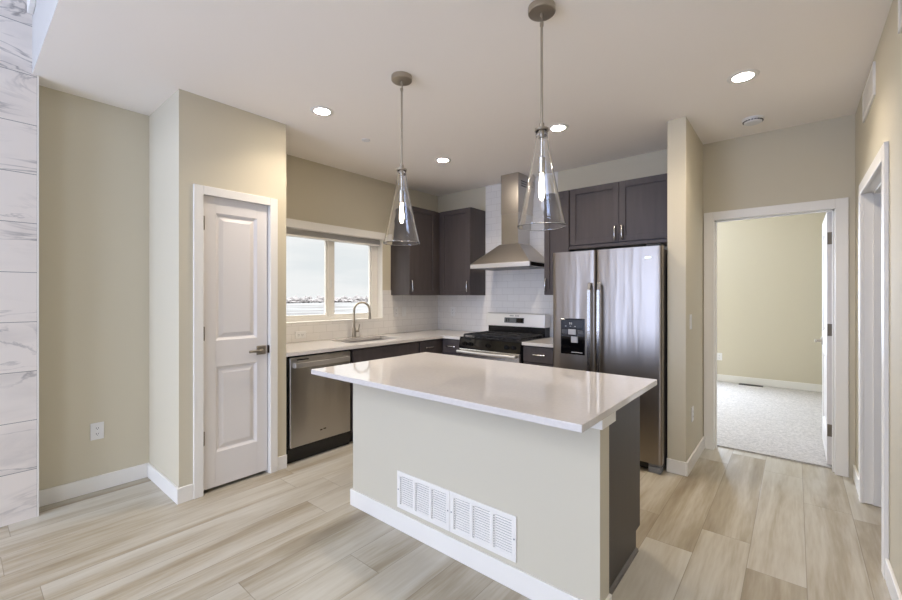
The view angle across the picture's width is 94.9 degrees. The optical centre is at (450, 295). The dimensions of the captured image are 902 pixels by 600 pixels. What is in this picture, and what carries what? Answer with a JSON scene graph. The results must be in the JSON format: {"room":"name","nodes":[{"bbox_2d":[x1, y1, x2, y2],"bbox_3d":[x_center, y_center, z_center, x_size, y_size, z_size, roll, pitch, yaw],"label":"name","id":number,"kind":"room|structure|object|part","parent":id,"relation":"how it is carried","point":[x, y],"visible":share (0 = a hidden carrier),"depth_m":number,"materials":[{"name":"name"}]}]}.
{"room":"kitchen","nodes":[
{"label":"kitchen","id":0,"kind":"room"},
{"bbox_2d":[0,0,36,526],"bbox_3d":[-3.442,-1.430,1.648,0.160,5.600,2.533,0,0,40],"label":"wall","id":1,"kind":"structure","parent":0,"point":[18,85],"depth_m":2.51,"materials":[{"name":"stone"}]},
{"bbox_2d":[32,0,58,73],"bbox_3d":[0.032,-2.800,0.476,7.360,2.860,0.148,0,0,40],"label":"wall","id":2,"kind":"structure","parent":0,"point":[44,10],"depth_m":2.31,"materials":[{"name":"grey paint"}]},
{"bbox_2d":[27,0,35,14],"bbox_3d":[-2.508,-2.272,2.474,0.140,1.115,0.026,0,0,40],"label":"trim","id":3,"kind":"structure","parent":2,"relation":"attached to","point":[31,4],"depth_m":2.46,"materials":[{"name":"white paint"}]},
{"bbox_2d":[37,75,38,516],"bbox_3d":[-2.629,-1.430,2.625,0.161,5.600,0.008,0,0,40],"label":"trim","id":4,"kind":"structure","parent":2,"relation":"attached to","point":[37,75],"depth_m":2.57,"materials":[{"name":"white paint"}]},
{"bbox_2d":[149,89,285,487],"bbox_3d":[-1.807,0.000,3.230,0.650,2.740,0.750,0,0,40],"label":"wall","id":5,"kind":"structure","parent":0,"point":[194,138],"depth_m":2.92,"materials":[{"name":"beige paint"}]},
{"bbox_2d":[193,184,277,498],"bbox_3d":[-1.591,0.306,3.053,0.128,2.127,0.588,0,0,40],"label":"trim","id":6,"kind":"structure","parent":5,"relation":"attached to","point":[199,191],"depth_m":2.86,"materials":[{"name":"white paint"}]},
{"bbox_2d":[204,195,269,489],"bbox_3d":[-1.560,0.324,3.029,0.091,2.045,0.478,0,0,40],"label":"door","id":7,"kind":"structure","parent":5,"relation":"in","point":[236,348],"depth_m":3.02,"materials":[{"name":"white paint"}]},
{"bbox_3d":[-1.459,0.413,3.122,0.056,0.068,0.144,0,0,40],"label":"lever handle","id":8,"kind":"part","parent":7,"relation":"part of","materials":[{"name":"silver metal"}]},
{"bbox_2d":[39,85,437,490],"bbox_3d":[-2.768,-1.430,2.724,0.180,5.600,8.150,0,0,40],"label":"wall","id":9,"kind":"structure","parent":0,"point":[94,155],"depth_m":2.92,"materials":[{"name":"beige paint"}]},
{"bbox_2d":[90,421,103,440],"bbox_3d":[-2.489,0.950,2.913,0.008,0.118,0.074,0,0,40],"label":"wall outlet","id":10,"kind":"object","parent":9,"relation":"attached to","point":[96,429],"visible":1,"depth_m":2.91,"materials":[{"name":"white plastic"}]},
{"bbox_2d":[39,454,286,506],"bbox_3d":[-1.996,1.317,2.993,0.664,0.105,1.357,0,0,40],"label":"baseboard","id":11,"kind":"structure","parent":9,"relation":"attached to","point":[63,492],"depth_m":2.87,"materials":[{"name":"white paint"}]},
{"bbox_2d":[286,236,376,321],"bbox_3d":[-1.333,-0.200,4.490,0.068,0.940,1.340,0,0,40],"label":"window","id":12,"kind":"structure","parent":9,"relation":"in","point":[328,314],"depth_m":4.50,"materials":[{"name":"white paint"}]},
{"bbox_2d":[286,218,385,246],"bbox_3d":[-1.250,-0.667,4.431,0.139,0.150,1.435,0,0,40],"label":"window blind","id":13,"kind":"object","parent":12,"relation":"attached to","point":[290,223],"visible":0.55,"depth_m":4.38,"materials":[{"name":"white paint"}]},
{"bbox_3d":[-1.288,-0.601,4.446,0.061,0.018,1.310,0,0,40],"label":"rail","id":14,"kind":"part","parent":13,"relation":"part of","materials":[{"name":"white paint"}]},
{"bbox_2d":[286,227,382,323],"bbox_3d":[-1.274,-0.200,4.442,0.100,0.940,1.340,0,0,40],"label":"trim","id":15,"kind":"structure","parent":9,"relation":"attached to","point":[379,248],"depth_m":4.93,"materials":[{"name":"white paint"}]},
{"bbox_2d":[286,290,437,342],"bbox_3d":[-0.996,0.193,4.707,0.009,0.526,2.557,0,0,40],"label":"tiled wall","id":16,"kind":"structure","parent":9,"relation":"attached to","point":[421,310],"depth_m":4.98,"materials":[{"name":"white tile"}]},
{"bbox_2d":[295,331,305,338],"bbox_3d":[-1.489,0.385,4.100,0.008,0.072,0.116,0,0,40],"label":"wall outlet","id":17,"kind":"object","parent":16,"relation":"attached to","point":[299,334],"visible":1,"depth_m":4.10,"materials":[{"name":"white plastic"}]},
{"bbox_2d":[394,307,397,316],"bbox_3d":[-0.674,0.195,5.080,0.008,0.118,0.074,0,0,40],"label":"wall outlet","id":18,"kind":"object","parent":16,"relation":"attached to","point":[395,308],"visible":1,"depth_m":5.08,"materials":[{"name":"white plastic"}]},
{"bbox_2d":[402,307,405,315],"bbox_3d":[-0.588,0.195,5.184,0.008,0.118,0.074,0,0,40],"label":"light switch","id":19,"kind":"object","parent":16,"relation":"attached to","point":[403,308],"visible":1,"depth_m":5.18,"materials":[{"name":"white plastic"}]},
{"bbox_2d":[391,206,438,294],"bbox_3d":[-0.323,-0.535,5.241,0.358,1.050,0.852,0,0,40],"label":"upper cabinet","id":20,"kind":"object","parent":9,"relation":"attached to","point":[415,268],"visible":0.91,"depth_m":5.00,"materials":[{"name":"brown wood"}]},
{"bbox_3d":[-0.346,-0.535,5.010,0.022,1.044,0.463,0,0,40],"label":"door","id":21,"kind":"part","parent":20,"relation":"part of","materials":[{"name":"brown wood"}]},
{"bbox_2d":[0,381,890,599],"bbox_3d":[1.143,1.424,1.813,7.360,0.132,11.750,0,0,40],"label":"floor","id":22,"kind":"structure","parent":0,"point":[741,525],"depth_m":2.34,"materials":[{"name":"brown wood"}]},
{"bbox_2d":[286,349,349,463],"bbox_3d":[-1.337,0.930,3.750,0.669,0.880,0.641,0,0,40],"label":"dishwasher","id":23,"kind":"object","parent":22,"relation":"on","point":[317,407],"visible":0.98,"depth_m":3.51,"materials":[{"name":"silver metal"}]},
{"bbox_3d":[-1.094,0.566,3.555,0.046,0.042,0.536,0,0,40],"label":"handle","id":24,"kind":"part","parent":23,"relation":"part of","materials":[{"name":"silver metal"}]},
{"bbox_2d":[346,338,418,441],"bbox_3d":[-0.855,0.928,4.343,0.668,0.884,0.880,0,0,40],"label":"base cabinet","id":25,"kind":"object","parent":22,"relation":"on","point":[392,350],"visible":0.03,"depth_m":4.06,"materials":[{"name":"black wood"}]},
{"bbox_3d":[-0.775,0.957,3.993,0.022,0.597,0.432,0,0,40],"label":"door","id":26,"kind":"part","parent":25,"relation":"part of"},
{"bbox_2d":[286,329,472,356],"bbox_3d":[-0.645,0.471,4.409,0.909,0.030,2.546,0,0,40],"label":"countertop","id":27,"kind":"structure","parent":25,"relation":"on","point":[319,346],"depth_m":4.20,"materials":[{"name":"stone"}]},
{"bbox_2d":[352,301,370,337],"bbox_3d":[-0.986,0.258,4.560,0.215,0.396,0.052,0,0,-28],"label":"faucet","id":28,"kind":"object","parent":27,"relation":"on","point":[354,330],"visible":1,"depth_m":4.52,"materials":[{"name":"silver metal"}]},
{"bbox_3d":[-0.980,0.208,4.559,0.196,0.296,0.023,0,0,-25],"label":"spout","id":29,"kind":"part","parent":28,"relation":"part of","materials":[{"name":"silver metal"}]},
{"bbox_2d":[418,338,441,353],"bbox_3d":[-0.443,0.928,4.838,0.668,0.884,0.406,0,0,40],"label":"base cabinet","id":30,"kind":"object","parent":22,"relation":"on","point":[434,345],"visible":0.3,"depth_m":4.64,"materials":[{"name":"black wood"}]},
{"bbox_3d":[-0.255,0.575,4.618,0.022,0.146,0.284,0,0,40],"label":"drawer","id":31,"kind":"part","parent":30,"relation":"part of","materials":[{"name":"brown wood"}]},
{"bbox_2d":[442,338,459,355],"bbox_3d":[0.188,0.928,4.934,0.297,0.884,0.668,0,0,40],"label":"base cabinet","id":32,"kind":"object","parent":22,"relation":"on","point":[449,346],"visible":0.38,"depth_m":4.71,"materials":[{"name":"black wood"}]},
{"bbox_2d":[350,383,639,599],"bbox_3d":[0.221,0.928,2.488,1.654,0.884,0.784,0,0,40],"label":"kitchen island","id":33,"kind":"object","parent":22,"relation":"on","point":[574,497],"visible":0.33,"depth_m":2.01,"materials":[{"name":"beige paint"}]},
{"bbox_2d":[397,470,449,530],"bbox_3d":[-0.161,1.135,2.312,0.402,0.215,0.010,0,0,40],"label":"air vent","id":34,"kind":"object","parent":33,"relation":"attached to","point":[428,501],"visible":1,"depth_m":2.30,"materials":[{"name":"white metal"}]},
{"bbox_3d":[0.010,1.317,2.237,1.651,0.105,0.121,0,0,40],"label":"baseboard","id":35,"kind":"part","parent":33,"relation":"part of","materials":[{"name":"white paint"}]},
{"bbox_2d":[450,491,516,562],"bbox_3d":[0.150,1.135,2.054,0.402,0.215,0.010,0,0,40],"label":"air vent","id":36,"kind":"object","parent":33,"relation":"attached to","point":[493,529],"visible":1,"depth_m":2.04,"materials":[{"name":"white metal"}]},
{"bbox_2d":[311,352,656,432],"bbox_3d":[0.129,0.471,2.419,1.735,0.030,1.040,0,0,40],"label":"island countertop","id":37,"kind":"structure","parent":33,"relation":"on","point":[568,399],"depth_m":2.13,"materials":[{"name":"stone"}]},
{"bbox_3d":[0.825,1.361,2.014,0.014,0.018,0.552,0,0,40],"label":"shoe molding","id":38,"kind":"part","parent":33,"relation":"part of","materials":[{"name":"grey"}]},
{"bbox_3d":[0.832,0.928,2.048,0.020,0.884,0.637,0,0,40],"label":"panel","id":39,"kind":"part","parent":33,"relation":"part of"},
{"bbox_2d":[456,312,550,362],"bbox_3d":[0.577,0.769,4.561,0.770,1.142,0.739,0,0,40],"label":"gas range","id":40,"kind":"object","parent":22,"relation":"on","point":[505,336],"visible":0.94,"depth_m":4.50,"materials":[{"name":"black metal"}]},
{"bbox_3d":[0.353,0.605,4.311,0.736,0.034,0.068,0,0,40],"label":"oven handle","id":41,"kind":"part","parent":40,"relation":"part of","materials":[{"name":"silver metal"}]},
{"bbox_3d":[0.397,0.855,4.345,0.762,0.560,0.042,0,0,40],"label":"oven door","id":42,"kind":"part","parent":40,"relation":"part of","materials":[{"name":"silver metal"}]},
{"bbox_3d":[0.397,0.517,4.345,0.770,0.105,0.042,0,0,40],"label":"control panel","id":43,"kind":"part","parent":40,"relation":"part of","materials":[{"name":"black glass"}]},
{"bbox_2d":[460,335,546,342],"bbox_3d":[0.573,0.457,4.557,0.770,0.017,0.560,0,0,40],"label":"cooktop","id":44,"kind":"object","parent":40,"relation":"in","point":[471,338],"depth_m":4.36,"materials":[{"name":"black metal"}]},
{"bbox_3d":[0.777,0.278,4.683,0.085,0.050,0.011,0,0,40],"label":"dial panel","id":45,"kind":"part","parent":40,"relation":"part of","materials":[{"name":"black glass"}]},
{"bbox_2d":[523,345,552,366],"bbox_3d":[1.051,0.928,4.217,0.388,0.884,0.668,0,0,40],"label":"base cabinet","id":46,"kind":"object","parent":22,"relation":"on","point":[533,355],"visible":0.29,"depth_m":4.00,"materials":[{"name":"black wood"}]},
{"bbox_2d":[522,337,552,347],"bbox_3d":[1.059,0.471,4.224,0.394,0.030,0.650,0,0,40],"label":"countertop","id":47,"kind":"structure","parent":46,"relation":"on","point":[545,342],"depth_m":4.06,"materials":[{"name":"stone"}]},
{"bbox_3d":[0.868,0.957,3.998,0.376,0.597,0.022,0,0,40],"label":"door","id":48,"kind":"part","parent":46,"relation":"part of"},
{"bbox_2d":[553,243,666,473],"bbox_3d":[1.488,0.480,3.715,0.900,1.771,0.835,0,0,40],"label":"refrigerator","id":49,"kind":"object","parent":22,"relation":"on","point":[610,305],"visible":0.75,"depth_m":3.35,"materials":[{"name":"grey metal"}]},
{"bbox_3d":[1.084,0.454,3.631,0.388,1.682,0.066,0,0,40],"label":"freezer door","id":50,"kind":"part","parent":49,"relation":"part of","materials":[{"name":"silver metal"}]},
{"bbox_3d":[1.167,0.290,3.483,0.026,0.804,0.068,0,0,40],"label":"handle","id":51,"kind":"part","parent":49,"relation":"part of","materials":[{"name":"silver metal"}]},
{"bbox_3d":[1.228,0.290,3.432,0.026,0.804,0.068,0,0,40],"label":"handle","id":52,"kind":"part","parent":49,"relation":"part of","materials":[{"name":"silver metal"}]},
{"bbox_3d":[1.433,0.454,3.341,0.504,1.682,0.066,0,0,40],"label":"fridge door","id":53,"kind":"part","parent":49,"relation":"part of","materials":[{"name":"silver metal"}]},
{"bbox_2d":[739,383,762,386],"bbox_3d":[4.556,1.353,6.291,0.300,0.009,0.100,0,0,40],"label":"floor vent","id":54,"kind":"object","parent":22,"relation":"in","point":[739,383],"visible":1,"depth_m":6.27,"materials":[{"name":"grey metal"}]},
{"bbox_2d":[33,0,892,195],"bbox_3d":[0.753,-1.450,2.477,5.910,0.160,4.148,0,0,40],"label":"ceiling","id":55,"kind":"structure","parent":0,"point":[615,72],"depth_m":2.47,"materials":[{"name":"white paint"}]},
{"bbox_2d":[310,106,333,115],"bbox_3d":[-0.954,-1.367,3.067,0.170,0.006,0.170,0,0,40],"label":"recessed light","id":56,"kind":"object","parent":55,"relation":"in","point":[318,110],"visible":1,"depth_m":3.06,"materials":[{"name":"white paint"}]},
{"bbox_2d":[383,71,419,245],"bbox_3d":[-0.308,-0.848,2.584,0.229,1.043,0.229,0,0,40],"label":"pendant light","id":57,"kind":"object","parent":55,"relation":"hanging from","point":[401,230],"visible":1,"depth_m":2.54,"materials":[{"name":"clear glass"}]},
{"bbox_3d":[-0.308,-1.076,2.584,0.018,0.532,0.018,0,0,40],"label":"rod","id":58,"kind":"part","parent":57,"relation":"part of","materials":[{"name":"silver metal"}]},
{"bbox_3d":[-0.308,-0.556,2.584,0.229,0.458,0.229,0,0,40],"label":"lamp shade","id":59,"kind":"part","parent":57,"relation":"part of","materials":[{"name":"clear glass"}]},
{"bbox_2d":[435,157,450,162],"bbox_3d":[-0.081,-1.367,4.171,0.170,0.006,0.170,0,0,40],"label":"recessed light","id":60,"kind":"object","parent":55,"relation":"in","point":[440,159],"visible":1,"depth_m":4.16,"materials":[{"name":"white paint"}]},
{"bbox_2d":[517,0,566,230],"bbox_3d":[0.430,-0.848,1.964,0.229,1.043,0.229,0,0,40],"label":"pendant light","id":61,"kind":"object","parent":55,"relation":"hanging from","point":[542,210],"visible":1,"depth_m":1.92,"materials":[{"name":"clear glass"}]},
{"bbox_3d":[0.430,-1.076,1.964,0.018,0.532,0.018,0,0,40],"label":"rod","id":62,"kind":"part","parent":61,"relation":"part of","materials":[{"name":"silver metal"}]},
{"bbox_3d":[0.430,-0.556,1.964,0.229,0.458,0.229,0,0,40],"label":"lamp shade","id":63,"kind":"part","parent":61,"relation":"part of","materials":[{"name":"clear glass"}]},
{"bbox_2d":[549,123,568,131],"bbox_3d":[0.872,-1.367,3.369,0.170,0.006,0.170,0,0,40],"label":"recessed light","id":64,"kind":"object","parent":55,"relation":"in","point":[559,127],"visible":0.94,"depth_m":3.36,"materials":[{"name":"white paint"}]},
{"bbox_2d":[727,69,759,83],"bbox_3d":[1.823,-1.367,2.584,0.170,0.006,0.170,0,0,40],"label":"recessed light","id":65,"kind":"object","parent":55,"relation":"in","point":[745,75],"visible":1,"depth_m":2.58,"materials":[{"name":"white paint"}]},
{"bbox_2d":[742,115,764,125],"bbox_3d":[2.335,-1.352,3.202,0.144,0.034,0.144,0,0,40],"label":"smoke detector","id":66,"kind":"object","parent":55,"relation":"attached to","point":[756,119],"visible":1,"depth_m":3.17,"materials":[{"name":"white plastic"}]},
{"bbox_2d":[438,149,666,329],"bbox_3d":[1.039,0.000,4.807,3.010,2.740,0.200,0,0,40],"label":"wall","id":67,"kind":"structure","parent":0,"point":[653,163],"depth_m":4.31,"materials":[{"name":"beige paint"}]},
{"bbox_2d":[438,171,557,336],"bbox_3d":[0.972,-0.457,4.727,2.991,1.826,0.009,0,0,40],"label":"tiled wall","id":68,"kind":"structure","parent":67,"relation":"attached to","point":[507,291],"depth_m":5.07,"materials":[{"name":"white tile"}]},
{"bbox_2d":[451,307,454,315],"bbox_3d":[0.025,0.205,5.503,0.074,0.118,0.008,0,0,40],"label":"wall outlet","id":69,"kind":"object","parent":68,"relation":"attached to","point":[452,308],"visible":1,"depth_m":5.50,"materials":[{"name":"white plastic"}]},
{"bbox_2d":[439,207,484,294],"bbox_3d":[0.122,-0.535,5.192,0.504,1.050,0.358,0,0,40],"label":"upper cabinet","id":70,"kind":"object","parent":68,"relation":"attached to","point":[461,231],"visible":1,"depth_m":5.07,"materials":[{"name":"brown wood"}]},
{"bbox_3d":[0.051,-0.535,5.080,0.462,1.044,0.022,0,0,40],"label":"door","id":71,"kind":"part","parent":70,"relation":"part of","materials":[{"name":"brown wood"}]},
{"bbox_2d":[470,172,543,270],"bbox_3d":[0.666,-0.837,4.659,0.762,1.062,0.485,0,0,40],"label":"range hood","id":72,"kind":"object","parent":68,"relation":"attached to","point":[515,251],"visible":0.8,"depth_m":4.61,"materials":[{"name":"silver metal"}]},
{"bbox_2d":[544,190,574,294],"bbox_3d":[1.162,-0.535,4.327,0.273,1.050,0.358,0,0,40],"label":"upper cabinet","id":73,"kind":"object","parent":68,"relation":"attached to","point":[555,241],"visible":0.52,"depth_m":4.24,"materials":[{"name":"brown wood"}]},
{"bbox_2d":[569,173,666,250],"bbox_3d":[1.639,-0.762,3.930,0.963,0.595,0.358,0,0,40],"label":"upper cabinet","id":74,"kind":"object","parent":67,"relation":"attached to","point":[633,212],"visible":0.79,"depth_m":3.82,"materials":[{"name":"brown wood"}]},
{"bbox_3d":[1.374,-0.779,3.981,0.471,0.555,0.022,0,0,40],"label":"door","id":75,"kind":"part","parent":74,"relation":"part of","materials":[{"name":"brown wood"}]},
{"bbox_3d":[1.556,-0.478,3.832,0.963,0.027,0.018,0,0,40],"label":"rail","id":76,"kind":"part","parent":74,"relation":"part of","materials":[{"name":"brown wood"}]},
{"bbox_3d":[1.739,-0.779,3.677,0.472,0.555,0.022,0,0,40],"label":"door","id":77,"kind":"part","parent":74,"relation":"part of","materials":[{"name":"brown wood"}]},
{"bbox_2d":[667,117,702,461],"bbox_3d":[2.025,0.000,3.538,0.130,2.740,0.890,0,0,40],"label":"wall column","id":78,"kind":"structure","parent":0,"point":[684,146],"depth_m":3.22,"materials":[{"name":"beige paint"}]},
{"bbox_2d":[667,436,704,476],"bbox_3d":[1.987,1.317,3.482,0.146,0.105,0.784,0,0,40],"label":"baseboard","id":79,"kind":"structure","parent":78,"relation":"attached to","point":[678,467],"depth_m":3.21,"materials":[{"name":"white paint"}]},
{"bbox_2d":[689,314,691,328],"bbox_3d":[1.900,0.205,3.278,0.008,0.118,0.074,0,0,40],"label":"light switch","id":80,"kind":"object","parent":78,"relation":"attached to","point":[690,315],"visible":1,"depth_m":3.26,"materials":[{"name":"white plastic"}]},
{"bbox_2d":[691,406,693,421],"bbox_3d":[1.947,0.950,3.336,0.008,0.118,0.074,0,0,40],"label":"wall outlet","id":81,"kind":"object","parent":78,"relation":"attached to","point":[692,407],"visible":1,"depth_m":3.32,"materials":[{"name":"white plastic"}]},
{"bbox_2d":[717,212,826,384],"bbox_3d":[4.683,0.000,6.413,3.900,2.740,0.150,0,0,40],"label":"wall","id":82,"kind":"structure","parent":0,"point":[769,270],"depth_m":6.21,"materials":[{"name":"beige paint"}]},
{"bbox_2d":[717,353,721,359],"bbox_3d":[4.298,0.970,6.630,0.074,0.118,0.008,0,0,40],"label":"wall outlet","id":83,"kind":"object","parent":82,"relation":"attached to","point":[719,355],"visible":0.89,"depth_m":6.63,"materials":[{"name":"white plastic"}]},
{"bbox_2d":[717,374,821,391],"bbox_3d":[4.631,1.306,6.350,3.900,0.105,0.014,0,0,40],"label":"baseboard","id":84,"kind":"structure","parent":82,"relation":"attached to","point":[727,378],"depth_m":6.20,"materials":[{"name":"white paint"}]},
{"bbox_2d":[703,114,854,477],"bbox_3d":[3.316,0.000,2.962,2.590,2.740,0.115,0,0,40],"label":"wall","id":85,"kind":"structure","parent":0,"point":[815,161],"depth_m":3.36,"materials":[{"name":"beige paint"}]},
{"bbox_2d":[704,197,848,476],"bbox_3d":[2.688,0.312,3.484,0.943,2.116,0.152,0,0,40],"label":"trim","id":86,"kind":"structure","parent":85,"relation":"attached to","point":[839,207],"depth_m":3.23,"materials":[{"name":"white paint"}]},
{"bbox_2d":[814,212,831,464],"bbox_3d":[3.240,0.333,3.600,0.102,2.015,0.772,0,0,40],"label":"door","id":87,"kind":"structure","parent":85,"relation":"in","point":[826,339],"depth_m":3.30,"materials":[{"name":"white paint"}]},
{"bbox_3d":[3.406,0.415,3.836,0.056,0.068,0.144,0,0,40],"label":"lever handle","id":88,"kind":"part","parent":87,"relation":"part of","materials":[{"name":"silver metal"}]},
{"bbox_2d":[855,0,901,593],"bbox_3d":[1.803,0.000,1.531,0.120,2.740,4.020,0,0,40],"label":"wall","id":89,"kind":"structure","parent":0,"point":[883,122],"depth_m":1.94,"materials":[{"name":"beige paint"}]},
{"bbox_2d":[862,61,875,122],"bbox_3d":[2.536,-1.225,2.515,0.010,0.190,0.490,0,0,40],"label":"air vent","id":90,"kind":"object","parent":89,"relation":"in","point":[869,92],"visible":1,"depth_m":2.46,"materials":[{"name":"white metal"}]},
{"bbox_2d":[859,141,888,578],"bbox_3d":[2.479,0.312,2.358,0.138,2.116,1.043,0,0,40],"label":"trim","id":91,"kind":"structure","parent":89,"relation":"attached to","point":[874,186],"depth_m":2.69,"materials":[{"name":"white paint"}]},
{"bbox_2d":[853,465,901,599],"bbox_3d":[1.787,1.317,1.617,0.014,0.105,3.872,0,0,40],"label":"baseboard","id":92,"kind":"structure","parent":89,"relation":"attached to","point":[890,578],"depth_m":1.90,"materials":[{"name":"white paint"}]},
{"bbox_2d":[898,0,901,33],"bbox_3d":[1.793,-1.205,1.621,0.010,0.170,0.385,0,0,40],"label":"air vent","id":93,"kind":"object","parent":89,"relation":"in","point":[899,1],"visible":1,"depth_m":1.75,"materials":[{"name":"white metal"}]},
{"label":"outside","id":94,"kind":"structure","parent":0,"visible":0},
{"bbox_2d":[286,297,367,315],"bbox_3d":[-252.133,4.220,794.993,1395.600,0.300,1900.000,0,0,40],"label":"ground","id":95,"kind":"structure","parent":94,"point":[317,308],"depth_m":134.80,"materials":[{"name":"white snow"}]},
{"bbox_2d":[286,295,367,302],"bbox_3d":[-51.004,1.996,313.965,54.870,5.244,301.258,0,0,40],"label":"tree belt","id":96,"kind":"object","parent":95,"relation":"on","point":[356,298],"visible":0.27,"depth_m":259.10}
]}

